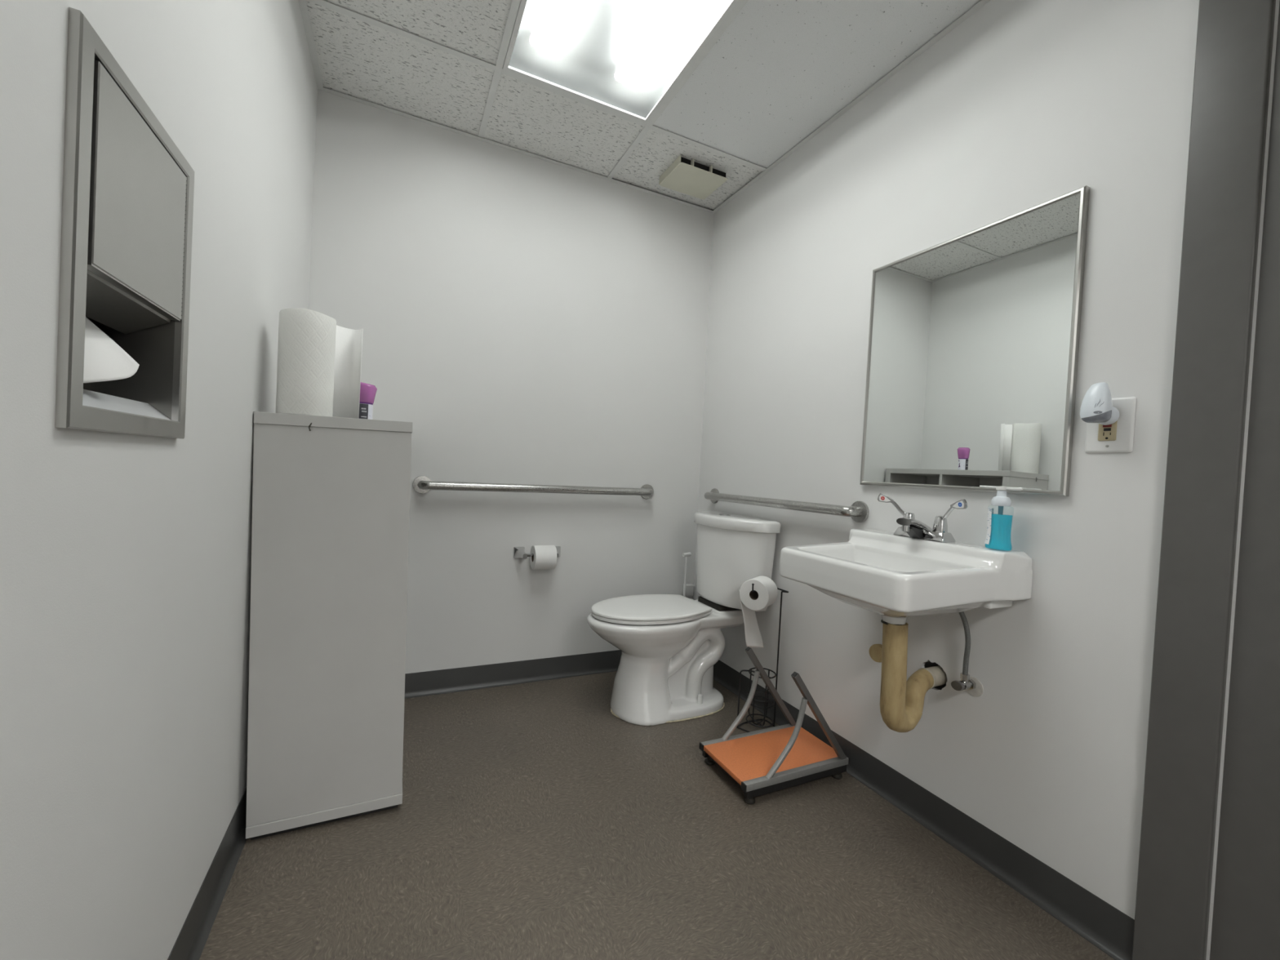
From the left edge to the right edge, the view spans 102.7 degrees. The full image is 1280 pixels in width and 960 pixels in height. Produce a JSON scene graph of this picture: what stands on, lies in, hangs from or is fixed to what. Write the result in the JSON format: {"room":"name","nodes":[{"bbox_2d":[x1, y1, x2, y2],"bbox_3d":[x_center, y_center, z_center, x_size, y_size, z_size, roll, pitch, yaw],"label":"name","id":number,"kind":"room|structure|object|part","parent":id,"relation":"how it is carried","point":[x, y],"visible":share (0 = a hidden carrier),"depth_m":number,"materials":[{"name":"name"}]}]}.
{"room":"public restroom","nodes":[
{"label":"public restroom","id":0,"kind":"room"},
{"bbox_2d":[0,0,317,959],"bbox_3d":[-0.733,-0.373,0.618,0.140,2.714,3.050,3,1,-25],"label":"wall","id":1,"kind":"structure","parent":0,"point":[126,559],"depth_m":0.76,"materials":[{"name":"paint"}]},
{"bbox_2d":[54,6,194,439],"bbox_3d":[-0.744,-0.293,0.694,0.111,0.455,0.344,3,1,-25],"label":"paper towel dispenser","id":2,"kind":"object","parent":1,"relation":"attached to","point":[128,188],"visible":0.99,"depth_m":0.67,"materials":[{"name":"silver metal"}]},
{"bbox_2d":[83,316,139,382],"bbox_3d":[-0.708,-0.173,0.650,0.073,0.107,0.159,3,1,-25],"label":"paper towel","id":3,"kind":"object","parent":2,"relation":"in","point":[104,360],"visible":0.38,"depth_m":0.68,"materials":[{"name":"white paper"}]},
{"bbox_2d":[82,389,171,420],"bbox_3d":[-0.757,-0.109,0.696,0.100,0.029,0.288,3,1,-25],"label":"paper towel","id":4,"kind":"object","parent":2,"relation":"on","point":[98,403],"depth_m":0.74,"materials":[{"name":"white paper"}]},
{"bbox_3d":[-0.701,-0.376,0.717,0.015,0.237,0.272,3,1,-25],"label":"door","id":5,"kind":"part","parent":2,"relation":"part of","materials":[{"name":"silver metal"}]},
{"bbox_2d":[167,787,247,959],"bbox_3d":[-0.733,0.934,0.682,0.020,0.102,3.026,3,1,-25],"label":"baseboard","id":6,"kind":"structure","parent":1,"relation":"attached to","point":[189,944],"depth_m":1.14,"materials":[{"name":"plastic"}]},
{"bbox_2d":[308,88,714,673],"bbox_3d":[-0.491,-0.392,2.477,2.092,2.714,0.100,3,1,-25],"label":"wall","id":7,"kind":"structure","parent":0,"point":[531,320],"depth_m":2.38,"materials":[{"name":"paint"}]},
{"bbox_2d":[404,649,621,698],"bbox_3d":[-0.553,0.914,2.436,1.850,0.102,0.020,3,1,-25],"label":"baseboard","id":8,"kind":"structure","parent":7,"relation":"attached to","point":[426,683],"depth_m":2.41,"materials":[{"name":"plastic"}]},
{"bbox_2d":[413,475,653,498],"bbox_3d":[-0.440,0.042,2.423,1.164,0.080,0.075,3,1,-25],"label":"grab bar","id":9,"kind":"object","parent":7,"relation":"attached to","point":[421,484],"visible":1,"depth_m":2.34,"materials":[{"name":"silver metal"}]},
{"bbox_3d":[-0.439,0.042,2.421,1.124,0.040,0.071,3,1,-25],"label":"rail","id":10,"kind":"part","parent":9,"relation":"part of","materials":[{"name":"silver metal"}]},
{"bbox_2d":[513,546,560,558],"bbox_3d":[-0.477,0.347,2.419,0.228,0.054,0.072,3,1,-25],"label":"toilet paper holder","id":11,"kind":"object","parent":7,"relation":"attached to","point":[518,552],"visible":0.73,"depth_m":2.39,"materials":[{"name":"silver metal"}]},
{"bbox_3d":[-0.556,0.343,2.381,0.052,0.054,0.072,3,1,-25],"label":"post","id":12,"kind":"part","parent":11,"relation":"part of","materials":[{"name":"silver metal"}]},
{"bbox_2d":[529,545,557,569],"bbox_3d":[-0.454,0.363,2.402,0.102,0.112,0.112,3,1,-25],"label":"toilet paper roll","id":13,"kind":"object","parent":11,"relation":"on","point":[545,557],"visible":0.98,"depth_m":2.36,"materials":[{"name":"paper"}]},
{"bbox_3d":[-0.398,0.350,2.457,0.052,0.054,0.072,3,1,-25],"label":"post","id":14,"kind":"part","parent":11,"relation":"part of","materials":[{"name":"silver metal"}]},
{"bbox_2d":[306,0,981,209],"bbox_3d":[0.230,-1.546,1.025,2.052,0.206,3.050,3,1,-25],"label":"ceiling","id":15,"kind":"structure","parent":0,"point":[780,70],"depth_m":1.88,"materials":[{"name":"tile"}]},
{"bbox_2d":[307,0,766,178],"bbox_3d":[0.225,-1.458,1.027,1.852,0.040,3.050,3,1,-25],"label":"ceiling grid","id":16,"kind":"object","parent":15,"relation":"attached to","point":[498,68],"depth_m":1.85,"materials":[{"name":"paint"}]},
{"bbox_2d":[502,0,739,124],"bbox_3d":[0.025,-1.513,1.438,0.584,0.117,1.194,3,1,-25],"label":"ceiling light","id":17,"kind":"object","parent":15,"relation":"attached to","point":[624,57],"visible":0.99,"depth_m":1.83,"materials":[{"name":"frosted plastic diffuser"},{"name":"white painted metal"}]},
{"bbox_2d":[658,154,727,199],"bbox_3d":[0.256,-1.451,2.462,0.262,0.040,0.217,3,1,-25],"label":"ceiling vent","id":18,"kind":"object","parent":15,"relation":"in","point":[684,175],"visible":1,"depth_m":2.43,"materials":[{"name":"white plastic"}]},
{"bbox_2d":[199,671,1114,959],"bbox_3d":[0.110,1.053,1.078,2.092,0.060,3.250,3,1,-25],"label":"floor","id":19,"kind":"structure","parent":0,"point":[534,820],"depth_m":1.33,"materials":[{"name":"plastic"}]},
{"bbox_2d":[245,411,412,839],"bbox_3d":[-1.011,0.381,1.757,0.374,1.135,0.773,2,2,-25],"label":"cabinet","id":20,"kind":"object","parent":19,"relation":"on","point":[331,495],"visible":1,"depth_m":1.41,"materials":[{"name":"grey laminate"}]},
{"bbox_2d":[275,307,363,418],"bbox_3d":[-0.920,-0.319,1.458,0.134,0.282,0.198,3,1,17],"label":"paper towel roll","id":21,"kind":"object","parent":20,"relation":"on","point":[319,360],"visible":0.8,"depth_m":1.39,"materials":[{"name":"white paper"}]},
{"bbox_3d":[-1.032,0.919,1.771,0.374,0.029,0.770,2,2,-25],"label":"panel","id":22,"kind":"part","parent":20,"relation":"part of","materials":[{"name":"white metal"}]},
{"bbox_3d":[-0.991,-0.172,1.745,0.374,0.030,0.770,2,2,-25],"label":"panel","id":23,"kind":"part","parent":20,"relation":"part of","materials":[{"name":"grey laminate"}]},
{"bbox_2d":[359,382,377,419],"bbox_3d":[-0.927,-0.257,1.727,0.067,0.145,0.067,3,1,-25],"label":"air freshener","id":24,"kind":"object","parent":20,"relation":"on","point":[367,392],"visible":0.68,"depth_m":1.71,"materials":[{"name":"purple plastic"}]},
{"bbox_3d":[-0.929,-0.221,1.704,0.039,0.067,0.009,3,1,-8],"label":"label panel","id":25,"kind":"part","parent":24,"relation":"part of","materials":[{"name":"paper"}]},
{"bbox_2d":[586,510,780,725],"bbox_3d":[0.130,0.575,2.270,0.744,0.858,0.542,3,1,-25],"label":"toilet","id":26,"kind":"object","parent":19,"relation":"on","point":[670,646],"visible":1,"depth_m":2.19,"materials":[{"name":"white ceramic"}]},
{"bbox_3d":[0.036,0.575,2.255,0.524,0.016,0.371,3,1,-25],"label":"seat","id":27,"kind":"part","parent":26,"relation":"part of","materials":[{"name":"white plastic"}]},
{"bbox_3d":[0.037,0.558,2.255,0.528,0.014,0.375,3,1,-25],"label":"seat lid","id":28,"kind":"part","parent":26,"relation":"part of","materials":[{"name":"white plastic"}]},
{"bbox_3d":[0.102,0.787,2.278,0.717,0.430,0.375,3,1,-25],"label":"bowl","id":29,"kind":"part","parent":26,"relation":"part of","materials":[{"name":"white ceramic"}]},
{"bbox_3d":[0.386,0.385,2.383,0.188,0.354,0.510,3,1,-25],"label":"tank","id":30,"kind":"part","parent":26,"relation":"part of","materials":[{"name":"white ceramic"}]},
{"bbox_3d":[0.392,0.189,2.378,0.210,0.051,0.542,3,1,-25],"label":"tank lid","id":31,"kind":"part","parent":26,"relation":"part of","materials":[{"name":"white ceramic"}]},
{"bbox_2d":[682,583,695,595],"bbox_3d":[0.241,0.784,2.725,0.147,0.435,0.161,3,1,-25],"label":"brush holder","id":32,"kind":"object","parent":19,"relation":"on","point":[689,587],"visible":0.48,"depth_m":2.79,"materials":[{"name":"white plastic"}]},
{"bbox_2d":[682,552,691,596],"bbox_3d":[0.230,0.675,2.678,0.070,0.593,0.070,3,1,-25],"label":"toilet brush","id":33,"kind":"object","parent":32,"relation":"in","point":[685,554],"visible":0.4,"depth_m":2.67,"materials":[{"name":"white plastic"}]},
{"bbox_3d":[0.229,0.683,2.678,0.013,0.576,0.012,3,1,-25],"label":"handle","id":34,"kind":"part","parent":33,"relation":"part of","materials":[{"name":"white plastic"}]},
{"bbox_2d":[736,583,788,732],"bbox_3d":[0.495,0.719,2.106,0.168,0.610,0.138,3,1,-25],"label":"toilet paper stand","id":35,"kind":"object","parent":19,"relation":"on","point":[749,670],"visible":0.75,"depth_m":2.12,"materials":[{"name":"black metal"}]},
{"bbox_3d":[0.492,0.907,2.103,0.161,0.234,0.122,3,1,-25],"label":"frame","id":36,"kind":"part","parent":35,"relation":"part of","materials":[{"name":"black metal"}]},
{"bbox_2d":[739,576,777,647],"bbox_3d":[0.482,0.549,2.099,0.126,0.297,0.104,4,1,35],"label":"toilet paper roll","id":37,"kind":"object","parent":35,"relation":"hanging from","point":[766,593],"visible":0.99,"depth_m":2.08,"materials":[{"name":"paper"}]},
{"bbox_2d":[698,646,849,804],"bbox_3d":[0.481,0.830,1.814,0.450,0.400,0.271,3,1,-25],"label":"footstool","id":38,"kind":"object","parent":19,"relation":"on","point":[766,761],"visible":1,"depth_m":1.77,"materials":[{"name":"orange wood"}]},
{"bbox_3d":[0.422,0.990,1.929,0.428,0.026,0.018,3,1,-25],"label":"under frame","id":39,"kind":"part","parent":38,"relation":"part of","materials":[{"name":"black plastic"}]},
{"bbox_3d":[0.421,0.966,1.929,0.440,0.022,0.022,3,1,-25],"label":"rail","id":40,"kind":"part","parent":38,"relation":"part of","materials":[{"name":"silver metal"}]},
{"bbox_3d":[0.527,0.999,1.707,0.428,0.026,0.018,3,1,-25],"label":"under frame","id":41,"kind":"part","parent":38,"relation":"part of","materials":[{"name":"black plastic"}]},
{"bbox_3d":[0.527,0.975,1.705,0.440,0.022,0.022,3,1,-25],"label":"rail","id":42,"kind":"part","parent":38,"relation":"part of","materials":[{"name":"silver metal"}]},
{"bbox_2d":[693,0,1279,959],"bbox_3d":[1.064,-0.293,1.474,0.140,2.714,3.050,3,1,-25],"label":"wall","id":43,"kind":"structure","parent":0,"point":[1023,104],"depth_m":1.42,"materials":[{"name":"paint"}]},
{"bbox_2d":[298,0,991,213],"bbox_3d":[0.225,-1.449,1.027,1.852,0.023,3.050,3,1,-25],"label":"trim","id":44,"kind":"structure","parent":43,"relation":"attached to","point":[303,4],"depth_m":2.05,"materials":[{"name":"paint"}]},
{"bbox_2d":[704,488,869,522],"bbox_3d":[0.560,0.097,2.246,0.075,0.082,1.008,3,1,-25],"label":"grab bar","id":45,"kind":"object","parent":43,"relation":"attached to","point":[859,511],"visible":1,"depth_m":2.02,"materials":[{"name":"silver metal"}]},
{"bbox_3d":[0.558,0.097,2.245,0.071,0.042,0.968,3,1,-25],"label":"rail","id":46,"kind":"part","parent":45,"relation":"part of","materials":[{"name":"silver metal"}]},
{"bbox_2d":[869,644,882,662],"bbox_3d":[0.806,0.564,1.691,0.075,0.061,0.047,3,1,-25],"label":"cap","id":47,"kind":"object","parent":43,"relation":"attached to","point":[875,650],"visible":0.12,"depth_m":1.67,"materials":[{"name":"beige plastic"}]},
{"bbox_2d":[779,528,1032,625],"bbox_3d":[0.714,0.296,1.488,0.433,0.250,0.541,3,1,-25],"label":"sink","id":48,"kind":"object","parent":43,"relation":"attached to","point":[896,578],"visible":0.99,"depth_m":1.34,"materials":[{"name":"white ceramic"}]},
{"bbox_2d":[877,493,967,542],"bbox_3d":[0.835,0.112,1.538,0.122,0.128,0.290,3,1,-25],"label":"faucet","id":49,"kind":"object","parent":48,"relation":"on","point":[911,526],"visible":1,"depth_m":1.51,"materials":[{"name":"silver metal"}]},
{"bbox_3d":[0.806,0.082,1.631,0.015,0.074,0.098,2,1,-45],"label":"lever","id":50,"kind":"part","parent":49,"relation":"part of","materials":[{"name":"silver metal"}]},
{"bbox_3d":[0.840,0.127,1.598,0.039,0.052,0.039,3,1,-25],"label":"handle","id":51,"kind":"part","parent":49,"relation":"part of","materials":[{"name":"silver metal"}]},
{"bbox_3d":[0.826,0.143,1.534,0.103,0.058,0.050,3,1,-25],"label":"spout","id":52,"kind":"part","parent":49,"relation":"part of","materials":[{"name":"silver metal"}]},
{"bbox_3d":[0.860,0.164,1.552,0.060,0.026,0.163,3,1,-25],"label":"plate","id":53,"kind":"part","parent":49,"relation":"part of","materials":[{"name":"silver metal"}]},
{"bbox_3d":[0.884,0.131,1.505,0.039,0.052,0.039,3,1,-25],"label":"handle","id":54,"kind":"part","parent":49,"relation":"part of","materials":[{"name":"silver metal"}]},
{"bbox_3d":[0.890,0.089,1.454,0.015,0.074,0.098,3,1,-6],"label":"lever","id":55,"kind":"part","parent":49,"relation":"part of","materials":[{"name":"silver metal"}]},
{"bbox_2d":[979,485,1022,550],"bbox_3d":[0.958,0.101,1.363,0.044,0.169,0.104,3,1,-25],"label":"soap bottle","id":56,"kind":"object","parent":48,"relation":"on","point":[998,526],"visible":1,"depth_m":1.35,"materials":[{"name":"teal plastic"}]},
{"bbox_2d":[880,622,946,732],"bbox_3d":[0.833,0.573,1.522,0.308,0.321,0.073,3,1,-27],"label":"drain pipe","id":57,"kind":"object","parent":43,"relation":"attached to","point":[901,699],"visible":0.99,"depth_m":1.45,"materials":[{"name":"beige plastic"}]},
{"bbox_2d":[713,660,1134,959],"bbox_3d":[0.677,0.987,1.980,0.020,0.102,1.895,3,1,-25],"label":"baseboard","id":58,"kind":"structure","parent":43,"relation":"attached to","point":[1100,923],"depth_m":1.41,"materials":[{"name":"plastic"}]},
{"bbox_2d":[951,611,983,697],"bbox_3d":[0.924,0.463,1.457,0.067,0.305,0.081,3,1,-25],"label":"supply valve","id":59,"kind":"object","parent":43,"relation":"attached to","point":[972,685],"visible":0.8,"depth_m":1.45,"materials":[{"name":"metal"}]},
{"bbox_3d":[0.901,0.582,1.448,0.015,0.028,0.042,3,1,-9],"label":"handle","id":60,"kind":"part","parent":59,"relation":"part of","materials":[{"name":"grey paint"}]},
{"bbox_2d":[859,185,1089,496],"bbox_3d":[0.945,-0.352,1.542,0.019,0.762,0.623,3,1,-25],"label":"mirror","id":61,"kind":"object","parent":43,"relation":"attached to","point":[974,335],"visible":1,"depth_m":1.46,"materials":[{"name":"silver metal"}]},
{"bbox_2d":[1084,396,1136,453],"bbox_3d":[1.103,-0.128,1.203,0.010,0.128,0.090,3,1,-25],"label":"outlet","id":62,"kind":"object","parent":43,"relation":"attached to","point":[1117,437],"visible":0.87,"depth_m":1.19,"materials":[{"name":"white plastic"}]},
{"bbox_2d":[1080,382,1119,425],"bbox_3d":[1.070,-0.178,1.192,0.066,0.096,0.058,3,1,-25],"label":"air freshener","id":63,"kind":"object","parent":62,"relation":"attached to","point":[1096,406],"visible":1,"depth_m":1.18,"materials":[{"name":"white plastic"}]},
{"bbox_2d":[1093,410,1102,413],"bbox_3d":[1.046,-0.155,1.169,0.015,0.007,0.001,4,1,43],"label":"vent","id":64,"kind":"object","parent":63,"relation":"attached to","point":[1094,411],"depth_m":1.17,"materials":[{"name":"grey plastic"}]},
{"bbox_2d":[1097,420,1117,440],"bbox_3d":[1.100,-0.126,1.203,0.002,0.068,0.034,3,1,-25],"label":"receptacle","id":65,"kind":"object","parent":62,"relation":"attached to","point":[1105,433],"depth_m":1.20,"materials":[{"name":"beige plastic"}]},
{"bbox_2d":[1131,0,1275,959],"bbox_3d":[1.445,-0.001,0.626,0.149,2.200,1.130,3,1,-25],"label":"door frame","id":66,"kind":"structure","parent":43,"relation":"attached to","point":[1235,37],"depth_m":1.05,"materials":[{"name":"grey paint"}]},
{"bbox_2d":[1209,0,1279,959],"bbox_3d":[1.384,0.044,0.596,0.107,2.089,0.918,3,1,-25],"label":"door","id":67,"kind":"structure","parent":43,"relation":"in","point":[1246,918],"depth_m":0.99,"materials":[{"name":"grey paint"}]}
]}

